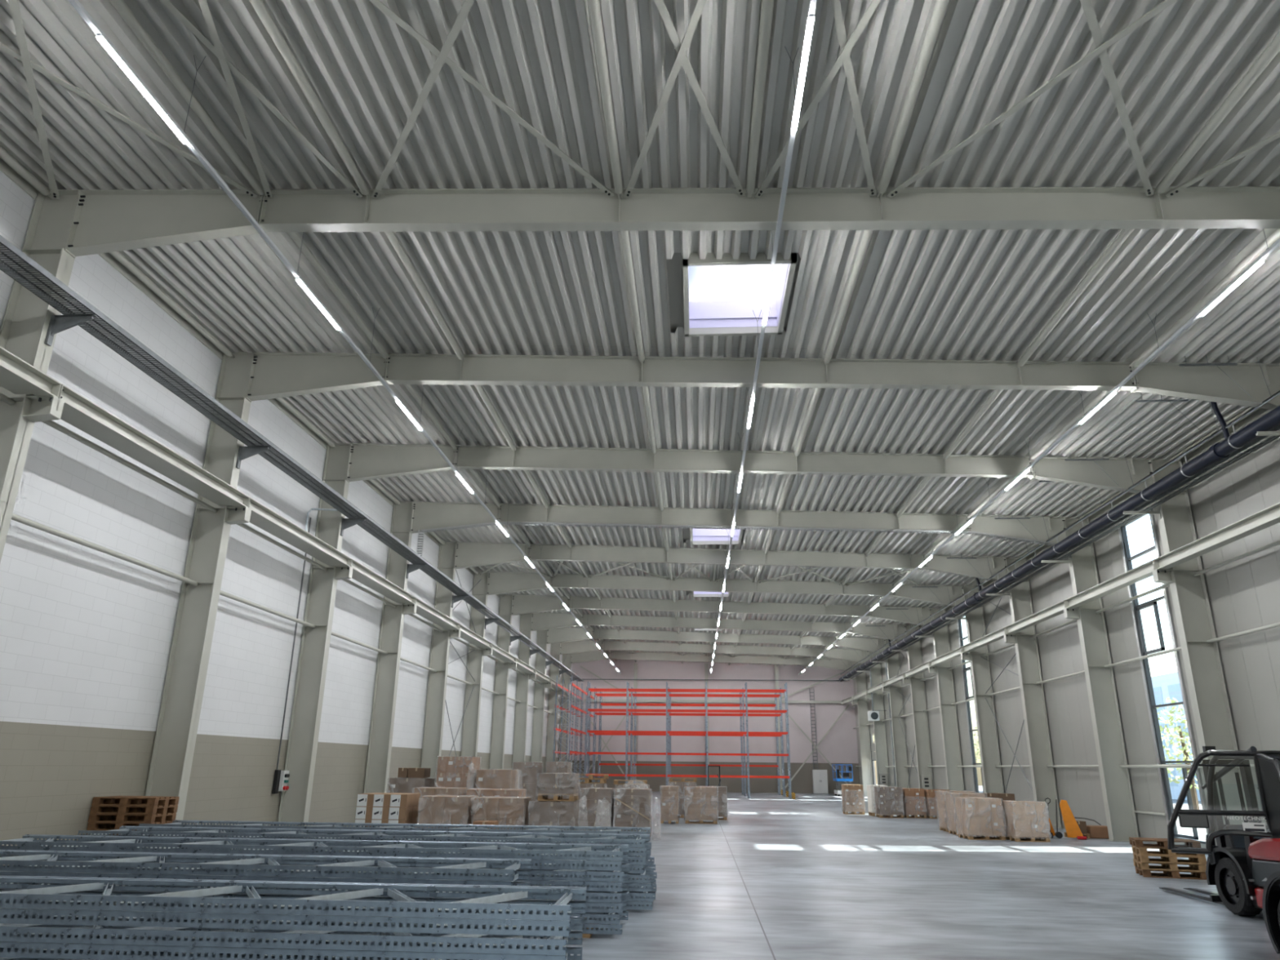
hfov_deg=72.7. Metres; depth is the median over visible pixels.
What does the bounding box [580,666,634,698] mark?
brace
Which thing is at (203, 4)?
brace
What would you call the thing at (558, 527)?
tube
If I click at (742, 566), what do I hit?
brace
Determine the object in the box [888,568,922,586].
brace
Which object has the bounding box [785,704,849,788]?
brace
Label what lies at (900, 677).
girder
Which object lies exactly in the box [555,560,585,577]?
brace
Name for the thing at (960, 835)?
pallet
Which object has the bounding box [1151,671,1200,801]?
office building
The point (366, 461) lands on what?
roof beam
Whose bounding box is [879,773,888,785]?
board
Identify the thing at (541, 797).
pallet
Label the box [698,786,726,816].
load
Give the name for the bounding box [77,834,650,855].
frame
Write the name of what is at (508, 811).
load
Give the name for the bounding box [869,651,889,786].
column
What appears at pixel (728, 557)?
linear light
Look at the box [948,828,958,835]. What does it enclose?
pallet
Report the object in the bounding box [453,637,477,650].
tube
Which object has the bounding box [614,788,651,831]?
load
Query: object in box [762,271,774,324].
linear light
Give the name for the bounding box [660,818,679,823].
pallet
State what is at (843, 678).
wall bracket
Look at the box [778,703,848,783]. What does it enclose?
brace
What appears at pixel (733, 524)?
linear light
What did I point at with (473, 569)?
tube
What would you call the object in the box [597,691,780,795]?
rack
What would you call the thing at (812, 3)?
track
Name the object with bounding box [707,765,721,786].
truck
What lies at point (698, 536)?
skylight
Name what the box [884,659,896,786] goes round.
window
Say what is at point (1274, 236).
tube
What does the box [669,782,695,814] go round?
load
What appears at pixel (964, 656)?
console
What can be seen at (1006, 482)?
tube
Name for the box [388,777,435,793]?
load
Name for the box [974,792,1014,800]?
load
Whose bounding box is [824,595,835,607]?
tube
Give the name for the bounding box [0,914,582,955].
frame
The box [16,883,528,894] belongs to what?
frame
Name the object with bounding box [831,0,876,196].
brace
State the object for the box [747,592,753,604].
tube
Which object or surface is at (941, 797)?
load
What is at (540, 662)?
column
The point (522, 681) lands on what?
column
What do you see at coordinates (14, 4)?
brace
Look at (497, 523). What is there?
linear light
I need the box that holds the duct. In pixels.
[276,507,337,769]
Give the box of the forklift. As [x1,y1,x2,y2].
[1159,746,1279,916]
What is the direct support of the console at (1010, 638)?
attached to the column at (1038, 743)
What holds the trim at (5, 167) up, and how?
attached to the wall at (86, 633)
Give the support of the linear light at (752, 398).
attached to the track at (812, 3)
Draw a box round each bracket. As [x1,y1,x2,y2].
[44,314,97,346]
[235,445,271,468]
[340,518,367,536]
[405,564,427,578]
[451,595,469,608]
[484,618,500,629]
[509,635,523,645]
[529,649,542,657]
[545,661,555,668]
[559,670,568,677]
[843,678,856,681]
[872,660,887,664]
[891,648,908,653]
[915,634,933,639]
[945,616,967,622]
[985,591,1010,599]
[1040,558,1071,567]
[1123,508,1161,519]
[1255,431,1279,435]
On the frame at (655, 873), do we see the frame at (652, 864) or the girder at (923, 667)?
the frame at (652, 864)
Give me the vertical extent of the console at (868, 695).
0.368 m
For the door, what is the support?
in the wall at (1243, 594)
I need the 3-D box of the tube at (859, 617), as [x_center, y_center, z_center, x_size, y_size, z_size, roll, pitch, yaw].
[13.037,8.104,51.544,0.143,0.143,6.146,-1,-18,4]
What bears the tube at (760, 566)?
attached to the roof beam at (467, 554)
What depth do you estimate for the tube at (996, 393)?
22.58 m
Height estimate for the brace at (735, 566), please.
0.152 m
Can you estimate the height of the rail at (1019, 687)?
0.089 m
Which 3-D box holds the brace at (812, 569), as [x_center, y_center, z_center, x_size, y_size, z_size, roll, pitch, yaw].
[7.702,4.199,40.168,0.100,0.222,7.201,11,-21,-29]
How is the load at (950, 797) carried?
on the pallet
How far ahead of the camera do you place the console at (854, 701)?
70.72 m
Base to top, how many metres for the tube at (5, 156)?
0.143 m
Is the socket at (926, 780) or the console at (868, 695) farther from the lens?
the console at (868, 695)
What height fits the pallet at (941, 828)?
0.144 m
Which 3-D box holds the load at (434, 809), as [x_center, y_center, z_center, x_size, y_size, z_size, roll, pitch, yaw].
[-4.283,7.750,19.432,1.171,1.335,1.068,-1,-18,4]
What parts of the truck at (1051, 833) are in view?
handle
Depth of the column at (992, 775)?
40.78 m
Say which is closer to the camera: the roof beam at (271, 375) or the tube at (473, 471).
the roof beam at (271, 375)
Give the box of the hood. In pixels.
[1248,836,1279,862]
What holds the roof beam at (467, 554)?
on the column at (1038, 743)
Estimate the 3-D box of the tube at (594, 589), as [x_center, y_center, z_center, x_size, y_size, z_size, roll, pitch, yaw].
[-2.458,5.854,46.788,0.143,0.143,6.146,-1,-18,4]
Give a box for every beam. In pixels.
[63,186,1279,257]
[244,351,1279,409]
[346,443,1156,493]
[409,501,1068,545]
[447,674,472,685]
[453,542,1008,580]
[481,687,499,695]
[486,571,965,606]
[507,697,520,702]
[511,594,933,625]
[530,612,906,640]
[546,627,886,653]
[559,640,869,663]
[570,650,855,671]
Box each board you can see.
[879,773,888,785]
[920,775,932,789]
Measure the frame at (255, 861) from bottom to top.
0.112 m
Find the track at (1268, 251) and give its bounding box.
[799,228,1279,674]
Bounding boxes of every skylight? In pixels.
[682,252,796,336]
[689,528,743,545]
[691,591,730,596]
[693,628,723,631]
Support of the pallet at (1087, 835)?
on the floor
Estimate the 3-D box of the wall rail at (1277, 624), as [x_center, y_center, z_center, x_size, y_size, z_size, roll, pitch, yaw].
[15.045,3.389,20.442,0.089,0.089,6.146,-1,-18,4]
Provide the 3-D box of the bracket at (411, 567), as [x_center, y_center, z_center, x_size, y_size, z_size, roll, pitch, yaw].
[-8.133,3.330,31.726,0.738,0.520,0.100,-1,-18,4]
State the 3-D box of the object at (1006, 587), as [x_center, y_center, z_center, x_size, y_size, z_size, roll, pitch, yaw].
[16.084,5.673,39.137,0.032,2.430,5.978,-1,-18,4]
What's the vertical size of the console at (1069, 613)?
0.368 m
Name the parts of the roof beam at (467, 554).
splice plate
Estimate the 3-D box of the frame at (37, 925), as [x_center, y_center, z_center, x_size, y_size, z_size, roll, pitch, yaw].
[-5.849,5.054,9.967,9.100,0.112,1.120,-1,-18,4]
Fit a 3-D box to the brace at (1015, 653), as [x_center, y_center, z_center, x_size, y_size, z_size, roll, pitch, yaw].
[16.055,8.285,38.278,0.032,1.731,5.975,-1,-18,4]
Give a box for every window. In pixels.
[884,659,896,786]
[956,615,983,792]
[1117,509,1208,844]
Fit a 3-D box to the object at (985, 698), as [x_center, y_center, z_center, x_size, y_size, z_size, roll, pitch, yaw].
[15.988,11.729,37.148,0.032,5.174,5.987,-1,-18,4]
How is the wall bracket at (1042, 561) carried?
attached to the column at (1121, 819)
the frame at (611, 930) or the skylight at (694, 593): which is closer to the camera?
the frame at (611, 930)
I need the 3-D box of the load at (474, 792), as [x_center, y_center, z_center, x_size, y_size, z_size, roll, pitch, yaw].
[-3.632,8.491,21.808,1.406,1.425,1.107,-1,-18,4]
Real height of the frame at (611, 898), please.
0.112 m
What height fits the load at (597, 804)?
1.342 m
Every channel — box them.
[865,624,895,638]
[885,604,919,619]
[912,582,951,603]
[946,553,991,575]
[994,512,1048,539]
[1039,480,1102,506]
[1065,452,1133,485]
[1135,392,1218,431]
[1178,355,1271,397]
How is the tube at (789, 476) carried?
attached to the roof beam at (366, 461)
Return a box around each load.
[355,792,420,827]
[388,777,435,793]
[413,786,467,827]
[418,795,478,828]
[435,756,479,789]
[466,788,525,797]
[472,796,532,829]
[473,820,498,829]
[475,769,518,789]
[513,762,542,801]
[529,800,578,830]
[537,773,578,794]
[546,761,571,798]
[576,782,605,825]
[579,787,614,831]
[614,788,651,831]
[616,784,648,788]
[661,786,678,819]
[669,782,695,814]
[684,786,716,819]
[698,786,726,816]
[841,784,864,811]
[866,785,887,813]
[874,786,903,814]
[901,787,926,814]
[924,789,951,815]
[936,791,974,827]
[945,792,985,831]
[955,797,1004,835]
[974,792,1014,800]
[1000,800,1048,836]
[1075,820,1087,833]
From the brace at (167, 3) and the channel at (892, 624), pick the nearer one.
the brace at (167, 3)
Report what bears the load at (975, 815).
on the pallet
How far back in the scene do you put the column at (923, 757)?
52.54 m
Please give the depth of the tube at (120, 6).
12.33 m
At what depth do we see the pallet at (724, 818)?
36.21 m
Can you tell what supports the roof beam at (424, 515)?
on the column at (1121, 819)
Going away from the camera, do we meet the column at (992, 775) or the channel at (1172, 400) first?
the channel at (1172, 400)
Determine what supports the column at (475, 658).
on the floor
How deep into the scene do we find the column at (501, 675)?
48.37 m
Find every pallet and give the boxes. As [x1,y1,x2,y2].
[86,820,173,831]
[88,812,176,822]
[89,804,177,814]
[91,795,179,806]
[537,793,577,800]
[578,773,608,778]
[578,778,606,783]
[613,779,647,784]
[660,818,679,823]
[669,777,696,782]
[678,813,684,817]
[684,819,717,823]
[716,816,727,820]
[842,810,865,814]
[868,812,886,816]
[875,813,903,817]
[903,813,926,817]
[926,814,938,818]
[939,826,948,831]
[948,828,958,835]
[958,832,1005,839]
[1004,834,1050,842]
[1064,831,1090,838]
[1128,836,1200,848]
[1131,844,1205,857]
[1133,851,1206,864]
[1133,858,1206,871]
[1134,866,1206,879]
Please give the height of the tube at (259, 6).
0.143 m
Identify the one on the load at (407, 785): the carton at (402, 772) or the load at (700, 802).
the carton at (402, 772)
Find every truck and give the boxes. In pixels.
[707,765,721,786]
[1044,797,1054,838]
[1054,799,1086,839]
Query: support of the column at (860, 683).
on the floor
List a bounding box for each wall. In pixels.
[0,170,572,865]
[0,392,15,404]
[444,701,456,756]
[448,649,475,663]
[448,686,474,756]
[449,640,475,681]
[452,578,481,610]
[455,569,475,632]
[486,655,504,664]
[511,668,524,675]
[569,659,859,793]
[853,408,1279,848]
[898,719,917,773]
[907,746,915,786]
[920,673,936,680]
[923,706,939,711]
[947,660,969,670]
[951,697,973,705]
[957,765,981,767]
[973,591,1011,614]
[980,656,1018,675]
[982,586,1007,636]
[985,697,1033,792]
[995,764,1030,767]
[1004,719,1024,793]
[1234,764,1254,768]
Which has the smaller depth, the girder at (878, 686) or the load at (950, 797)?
the load at (950, 797)
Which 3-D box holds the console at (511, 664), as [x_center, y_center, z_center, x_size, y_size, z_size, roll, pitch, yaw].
[-7.158,10.424,48.841,0.441,0.368,0.260,-1,-18,4]
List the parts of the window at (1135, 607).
sash, sash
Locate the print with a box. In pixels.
[1244,824,1265,831]
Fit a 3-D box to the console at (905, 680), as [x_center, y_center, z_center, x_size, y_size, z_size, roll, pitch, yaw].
[16.326,12.284,53.206,0.421,0.368,0.260,-1,-18,4]
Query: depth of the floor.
14.76 m
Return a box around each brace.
[0,41,257,198]
[8,0,59,199]
[160,0,363,197]
[198,0,273,198]
[368,0,614,197]
[371,0,475,199]
[479,564,499,574]
[506,563,550,576]
[553,560,563,577]
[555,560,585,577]
[578,702,628,782]
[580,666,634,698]
[581,702,634,782]
[588,562,635,577]
[615,562,669,579]
[623,0,706,198]
[653,0,745,196]
[672,564,698,580]
[687,564,712,581]
[715,564,744,582]
[732,564,754,582]
[754,0,881,197]
[757,567,822,582]
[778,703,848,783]
[781,671,847,698]
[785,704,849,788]
[796,566,840,585]
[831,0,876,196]
[845,568,918,586]
[886,0,1177,197]
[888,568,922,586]
[985,653,1016,693]
[1080,0,1154,196]
[1164,130,1279,197]
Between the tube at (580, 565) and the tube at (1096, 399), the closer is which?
the tube at (1096, 399)
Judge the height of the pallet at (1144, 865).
0.144 m
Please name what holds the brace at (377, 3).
attached to the tube at (259, 6)
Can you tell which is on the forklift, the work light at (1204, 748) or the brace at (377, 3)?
the work light at (1204, 748)
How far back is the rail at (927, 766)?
49.66 m
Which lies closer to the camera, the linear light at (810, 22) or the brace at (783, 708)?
the linear light at (810, 22)
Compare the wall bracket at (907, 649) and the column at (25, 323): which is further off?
the wall bracket at (907, 649)
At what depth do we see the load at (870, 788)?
40.65 m
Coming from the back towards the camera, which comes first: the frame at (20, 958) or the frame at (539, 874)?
the frame at (539, 874)
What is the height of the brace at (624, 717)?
7.273 m
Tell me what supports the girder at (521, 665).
on the console at (511, 664)
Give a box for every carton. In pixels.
[397,767,410,777]
[407,768,431,777]
[1086,825,1109,838]
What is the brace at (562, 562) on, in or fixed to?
attached to the roof beam at (498, 583)
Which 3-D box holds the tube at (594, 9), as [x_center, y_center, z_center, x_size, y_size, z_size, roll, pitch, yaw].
[-0.519,-5.611,11.410,0.143,0.143,6.146,-1,-18,4]
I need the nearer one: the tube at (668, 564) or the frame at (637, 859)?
the frame at (637, 859)
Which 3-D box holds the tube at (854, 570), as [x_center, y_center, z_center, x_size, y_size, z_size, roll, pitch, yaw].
[9.833,4.200,40.029,0.143,0.143,6.146,-1,-18,4]
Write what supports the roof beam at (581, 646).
on the column at (880, 740)
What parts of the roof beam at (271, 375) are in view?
plate, splice plate, splice plate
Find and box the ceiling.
[0,0,1279,666]
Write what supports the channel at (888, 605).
hanging from the ceiling
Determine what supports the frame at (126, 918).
on the frame at (108, 936)
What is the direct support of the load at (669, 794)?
on the pallet
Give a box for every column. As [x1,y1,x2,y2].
[0,189,79,563]
[145,351,253,820]
[277,443,350,826]
[364,501,413,793]
[421,542,456,786]
[460,571,488,756]
[488,594,512,769]
[511,613,531,769]
[530,629,546,762]
[545,642,559,773]
[558,653,570,761]
[632,663,637,783]
[704,663,709,764]
[774,664,782,793]
[854,662,873,796]
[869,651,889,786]
[885,639,909,788]
[906,625,933,789]
[931,608,964,791]
[964,586,1004,792]
[1006,557,1062,828]
[1065,517,1138,841]
[1151,458,1249,824]
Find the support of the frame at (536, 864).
on the frame at (539, 874)
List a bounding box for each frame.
[0,834,629,861]
[0,844,627,870]
[0,849,532,880]
[0,862,529,893]
[0,875,586,920]
[0,881,530,893]
[0,888,586,936]
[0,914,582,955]
[0,924,582,959]
[0,933,582,959]
[0,947,472,959]
[2,854,630,881]
[3,924,512,945]
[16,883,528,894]
[52,866,628,891]
[77,826,648,847]
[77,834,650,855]
[94,866,653,883]
[138,820,650,838]
[528,882,627,902]
[541,857,647,873]
[550,874,654,891]
[570,902,626,924]
[571,911,628,934]
[573,890,629,912]
[587,891,655,910]
[593,884,656,901]
[622,850,649,865]
[627,871,657,884]
[643,856,654,866]
[643,863,655,875]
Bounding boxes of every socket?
[282,786,288,790]
[924,777,928,786]
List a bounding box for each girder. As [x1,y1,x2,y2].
[0,346,62,398]
[57,383,249,507]
[248,497,351,567]
[351,559,416,604]
[415,597,460,629]
[459,624,492,648]
[492,643,516,662]
[516,657,535,673]
[535,669,551,682]
[551,679,564,689]
[564,686,574,696]
[579,699,840,703]
[840,696,852,704]
[852,689,866,699]
[866,682,883,693]
[882,673,903,686]
[902,662,928,677]
[928,647,961,666]
[960,627,1004,653]
[1004,600,1065,634]
[1063,560,1155,608]
[1153,502,1279,569]
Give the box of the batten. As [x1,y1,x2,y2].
[582,923,593,937]
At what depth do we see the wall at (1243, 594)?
28.17 m
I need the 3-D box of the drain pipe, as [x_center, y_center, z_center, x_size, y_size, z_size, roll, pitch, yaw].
[14.917,5.376,40.745,0.407,1.608,70.552,-1,-18,4]
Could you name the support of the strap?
attached to the load at (639, 799)
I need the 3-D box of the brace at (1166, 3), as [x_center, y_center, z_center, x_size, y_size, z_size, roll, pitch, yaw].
[5.801,-5.431,10.939,0.100,0.222,7.201,11,-21,-29]
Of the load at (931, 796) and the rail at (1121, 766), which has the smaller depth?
the rail at (1121, 766)
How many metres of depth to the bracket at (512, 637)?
49.29 m
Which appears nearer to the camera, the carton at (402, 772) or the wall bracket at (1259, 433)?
the wall bracket at (1259, 433)
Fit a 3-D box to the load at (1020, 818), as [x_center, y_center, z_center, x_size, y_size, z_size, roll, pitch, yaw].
[12.141,10.694,27.434,1.161,1.081,1.024,0,-18,1]
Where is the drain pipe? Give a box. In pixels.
[839,401,1279,681]
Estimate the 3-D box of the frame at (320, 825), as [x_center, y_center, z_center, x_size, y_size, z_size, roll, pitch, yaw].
[-4.383,6.335,15.792,9.100,0.112,1.120,-1,-18,4]
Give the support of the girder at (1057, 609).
on the console at (1069, 613)
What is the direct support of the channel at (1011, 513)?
hanging from the ceiling
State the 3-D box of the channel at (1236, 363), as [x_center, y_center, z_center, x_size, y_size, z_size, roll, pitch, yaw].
[12.590,-2.241,18.749,1.756,1.015,0.040,-1,-18,4]
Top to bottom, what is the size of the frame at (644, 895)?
0.112 m
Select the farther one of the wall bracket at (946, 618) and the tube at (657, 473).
the wall bracket at (946, 618)
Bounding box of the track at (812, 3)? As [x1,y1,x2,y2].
[710,0,817,674]
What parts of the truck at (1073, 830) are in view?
handle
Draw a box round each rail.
[580,679,846,680]
[840,390,1279,674]
[927,765,945,767]
[982,643,1014,657]
[987,686,1020,696]
[1030,619,1077,638]
[1035,670,1084,684]
[1046,764,1098,767]
[1095,583,1169,613]
[1104,646,1181,667]
[1119,764,1202,768]
[1133,810,1165,815]
[1192,539,1279,576]
[1206,622,1279,643]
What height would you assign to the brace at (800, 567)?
0.222 m
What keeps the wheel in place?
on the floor
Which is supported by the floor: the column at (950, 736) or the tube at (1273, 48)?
the column at (950, 736)
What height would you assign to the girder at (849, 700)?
0.335 m
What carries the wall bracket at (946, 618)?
attached to the column at (992, 775)
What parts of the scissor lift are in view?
guard rail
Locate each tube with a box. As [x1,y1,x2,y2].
[0,145,55,199]
[11,513,315,628]
[41,420,328,571]
[108,0,266,195]
[108,251,235,358]
[248,0,371,198]
[275,397,336,447]
[286,231,388,359]
[330,631,387,654]
[342,578,396,607]
[368,479,400,504]
[384,231,464,360]
[400,657,436,672]
[404,384,457,449]
[408,613,444,632]
[429,531,445,545]
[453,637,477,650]
[468,469,500,506]
[469,567,479,574]
[474,385,515,450]
[511,524,530,546]
[524,470,548,508]
[538,560,552,576]
[555,525,571,548]
[560,587,569,599]
[576,608,582,616]
[577,561,588,577]
[587,0,623,198]
[592,588,600,599]
[620,231,644,362]
[642,386,656,453]
[654,471,663,511]
[662,528,668,551]
[667,563,672,580]
[671,591,675,602]
[712,564,716,581]
[746,0,773,197]
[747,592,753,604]
[755,565,762,582]
[764,529,774,553]
[776,474,792,514]
[794,387,821,456]
[810,615,819,624]
[823,230,873,364]
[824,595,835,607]
[842,568,857,585]
[850,616,862,625]
[865,532,887,556]
[869,595,884,608]
[877,0,948,197]
[893,568,914,586]
[897,476,932,516]
[924,533,952,558]
[942,389,1003,458]
[967,477,1014,518]
[973,578,990,589]
[1016,229,1133,367]
[1017,543,1044,560]
[1030,391,1110,460]
[1079,491,1127,521]
[1131,228,1279,367]
[1152,31,1279,196]
[1168,406,1259,463]
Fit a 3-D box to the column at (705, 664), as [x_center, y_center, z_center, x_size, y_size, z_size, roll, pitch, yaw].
[5.911,21.724,76.614,0.300,10.900,0.335,-1,-18,4]
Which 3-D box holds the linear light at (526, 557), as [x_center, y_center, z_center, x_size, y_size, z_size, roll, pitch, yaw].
[-4.485,3.349,35.307,0.072,0.040,1.780,-1,-18,4]
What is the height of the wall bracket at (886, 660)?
0.300 m
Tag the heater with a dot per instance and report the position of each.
(873, 715)
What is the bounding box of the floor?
[529,791,1279,959]
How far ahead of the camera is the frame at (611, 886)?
11.38 m
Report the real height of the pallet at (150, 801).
0.144 m
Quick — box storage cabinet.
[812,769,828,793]
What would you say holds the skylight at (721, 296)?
attached to the ceiling
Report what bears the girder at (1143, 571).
on the console at (1159, 575)
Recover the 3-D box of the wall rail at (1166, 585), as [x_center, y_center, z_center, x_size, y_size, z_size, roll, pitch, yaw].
[15.444,3.577,26.859,0.089,0.089,6.146,-1,-18,4]
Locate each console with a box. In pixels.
[22,395,64,422]
[225,506,251,524]
[333,566,353,579]
[401,604,417,614]
[448,629,460,638]
[482,648,492,656]
[508,662,516,669]
[528,673,536,679]
[544,682,551,688]
[558,689,564,694]
[851,699,857,704]
[865,693,871,698]
[882,686,889,692]
[902,677,911,684]
[928,666,937,673]
[960,653,971,661]
[1003,634,1017,643]
[1063,608,1079,619]
[1151,569,1174,583]
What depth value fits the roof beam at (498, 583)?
43.32 m
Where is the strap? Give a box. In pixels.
[615,798,649,820]
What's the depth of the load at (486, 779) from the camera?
23.93 m
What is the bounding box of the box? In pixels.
[271,769,289,793]
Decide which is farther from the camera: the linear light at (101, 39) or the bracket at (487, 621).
the bracket at (487, 621)
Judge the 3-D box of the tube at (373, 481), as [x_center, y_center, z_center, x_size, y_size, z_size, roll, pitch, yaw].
[-9.186,-0.044,29.654,0.143,0.143,6.146,-1,-18,4]
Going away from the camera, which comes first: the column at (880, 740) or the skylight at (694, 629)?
the skylight at (694, 629)
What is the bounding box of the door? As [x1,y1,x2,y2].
[869,724,875,785]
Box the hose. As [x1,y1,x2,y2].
[1074,817,1101,825]
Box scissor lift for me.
[832,764,853,795]
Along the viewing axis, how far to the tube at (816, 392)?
22.91 m
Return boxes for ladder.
[808,688,817,769]
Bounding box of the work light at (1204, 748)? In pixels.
[1202,746,1215,751]
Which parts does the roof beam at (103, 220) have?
plate, splice plate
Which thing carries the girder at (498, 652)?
on the console at (486, 651)
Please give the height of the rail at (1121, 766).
0.089 m
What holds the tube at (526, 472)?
attached to the roof beam at (366, 461)
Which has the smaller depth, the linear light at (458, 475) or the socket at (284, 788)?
the socket at (284, 788)
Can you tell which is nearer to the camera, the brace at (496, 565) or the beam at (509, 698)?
the brace at (496, 565)
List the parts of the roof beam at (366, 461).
splice plate, splice plate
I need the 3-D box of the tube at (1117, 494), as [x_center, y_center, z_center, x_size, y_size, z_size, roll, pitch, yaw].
[15.358,0.483,27.884,0.143,0.143,6.146,-1,-18,4]
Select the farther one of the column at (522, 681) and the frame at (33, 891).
the column at (522, 681)
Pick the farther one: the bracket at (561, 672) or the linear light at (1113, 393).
the bracket at (561, 672)
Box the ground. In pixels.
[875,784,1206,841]
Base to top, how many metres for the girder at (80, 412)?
0.295 m
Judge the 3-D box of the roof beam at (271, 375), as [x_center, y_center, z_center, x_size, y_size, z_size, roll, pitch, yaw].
[2.521,-2.268,19.868,23.592,1.811,0.250,-1,-18,4]
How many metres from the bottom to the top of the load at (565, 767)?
2.123 m
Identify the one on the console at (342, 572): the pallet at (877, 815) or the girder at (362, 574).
the girder at (362, 574)
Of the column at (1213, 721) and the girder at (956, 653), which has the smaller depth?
the column at (1213, 721)
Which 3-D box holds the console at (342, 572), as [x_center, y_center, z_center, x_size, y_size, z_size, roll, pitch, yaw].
[-8.678,2.720,25.458,0.441,0.368,0.260,-1,-18,4]
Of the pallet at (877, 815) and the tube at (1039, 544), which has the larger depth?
the pallet at (877, 815)
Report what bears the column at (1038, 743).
on the floor
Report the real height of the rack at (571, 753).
8.000 m
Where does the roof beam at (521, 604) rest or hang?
on the column at (950, 736)
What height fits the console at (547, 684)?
0.368 m
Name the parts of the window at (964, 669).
sash, sash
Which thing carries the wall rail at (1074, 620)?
attached to the column at (1121, 819)
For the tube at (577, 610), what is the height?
0.143 m
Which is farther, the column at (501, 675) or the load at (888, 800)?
the column at (501, 675)
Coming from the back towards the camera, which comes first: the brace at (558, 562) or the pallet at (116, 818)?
the brace at (558, 562)
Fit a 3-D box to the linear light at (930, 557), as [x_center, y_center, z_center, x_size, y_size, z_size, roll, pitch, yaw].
[11.313,3.247,34.472,0.072,0.040,1.780,-1,-18,4]
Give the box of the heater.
[867,670,887,720]
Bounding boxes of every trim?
[0,157,499,597]
[919,408,1271,627]
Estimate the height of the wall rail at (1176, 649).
0.089 m
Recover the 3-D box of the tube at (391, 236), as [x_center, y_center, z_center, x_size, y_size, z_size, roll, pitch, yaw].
[-4.359,-3.776,17.560,0.143,0.143,6.146,-1,-18,4]
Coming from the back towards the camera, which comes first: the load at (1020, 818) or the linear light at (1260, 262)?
the load at (1020, 818)
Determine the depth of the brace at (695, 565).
41.44 m
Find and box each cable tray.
[0,235,583,681]
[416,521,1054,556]
[844,424,1279,680]
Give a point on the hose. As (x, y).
(1074, 817)
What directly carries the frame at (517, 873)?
on the frame at (514, 883)
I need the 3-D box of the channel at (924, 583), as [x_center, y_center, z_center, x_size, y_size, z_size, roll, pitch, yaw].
[14.111,5.462,42.132,1.756,1.015,0.040,-1,-18,4]
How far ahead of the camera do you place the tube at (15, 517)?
16.88 m
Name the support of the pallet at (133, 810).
on the pallet at (116, 818)
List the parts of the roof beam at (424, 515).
splice plate, splice plate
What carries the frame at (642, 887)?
on the frame at (644, 895)
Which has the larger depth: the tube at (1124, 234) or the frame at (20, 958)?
the tube at (1124, 234)
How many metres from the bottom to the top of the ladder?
8.700 m
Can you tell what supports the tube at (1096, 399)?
attached to the roof beam at (271, 375)
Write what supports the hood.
attached to the forklift
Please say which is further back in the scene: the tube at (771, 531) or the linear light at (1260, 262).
the tube at (771, 531)
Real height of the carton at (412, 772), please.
0.257 m
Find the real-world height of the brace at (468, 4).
0.221 m
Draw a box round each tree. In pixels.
[973,724,981,763]
[1156,697,1199,809]
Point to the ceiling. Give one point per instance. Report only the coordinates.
(988, 295)
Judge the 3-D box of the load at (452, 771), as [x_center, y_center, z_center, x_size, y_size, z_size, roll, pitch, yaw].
[-5.120,8.882,24.305,1.049,2.212,1.101,-1,-18,4]
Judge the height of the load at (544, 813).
1.262 m
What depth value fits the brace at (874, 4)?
11.70 m
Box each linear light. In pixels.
[95,35,188,143]
[295,278,340,329]
[395,400,422,430]
[455,473,473,493]
[496,522,508,536]
[524,556,534,567]
[726,556,729,568]
[730,521,734,536]
[737,471,742,492]
[746,397,754,428]
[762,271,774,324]
[791,15,814,130]
[892,582,902,591]
[919,555,932,567]
[955,520,972,534]
[1004,469,1029,490]
[1079,391,1115,423]
[1199,259,1264,315]
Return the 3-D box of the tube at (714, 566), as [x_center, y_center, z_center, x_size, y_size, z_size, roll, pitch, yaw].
[3.497,4.064,40.486,0.143,0.143,6.146,-1,-18,4]
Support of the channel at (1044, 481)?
hanging from the ceiling
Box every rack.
[553,675,594,782]
[584,681,791,799]
[591,686,785,796]
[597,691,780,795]
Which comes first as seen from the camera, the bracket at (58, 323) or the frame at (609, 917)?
the frame at (609, 917)
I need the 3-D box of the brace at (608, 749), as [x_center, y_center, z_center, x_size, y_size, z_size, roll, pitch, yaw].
[-3.010,23.317,76.472,5.008,7.273,0.020,-1,-18,4]
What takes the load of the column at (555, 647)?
on the floor

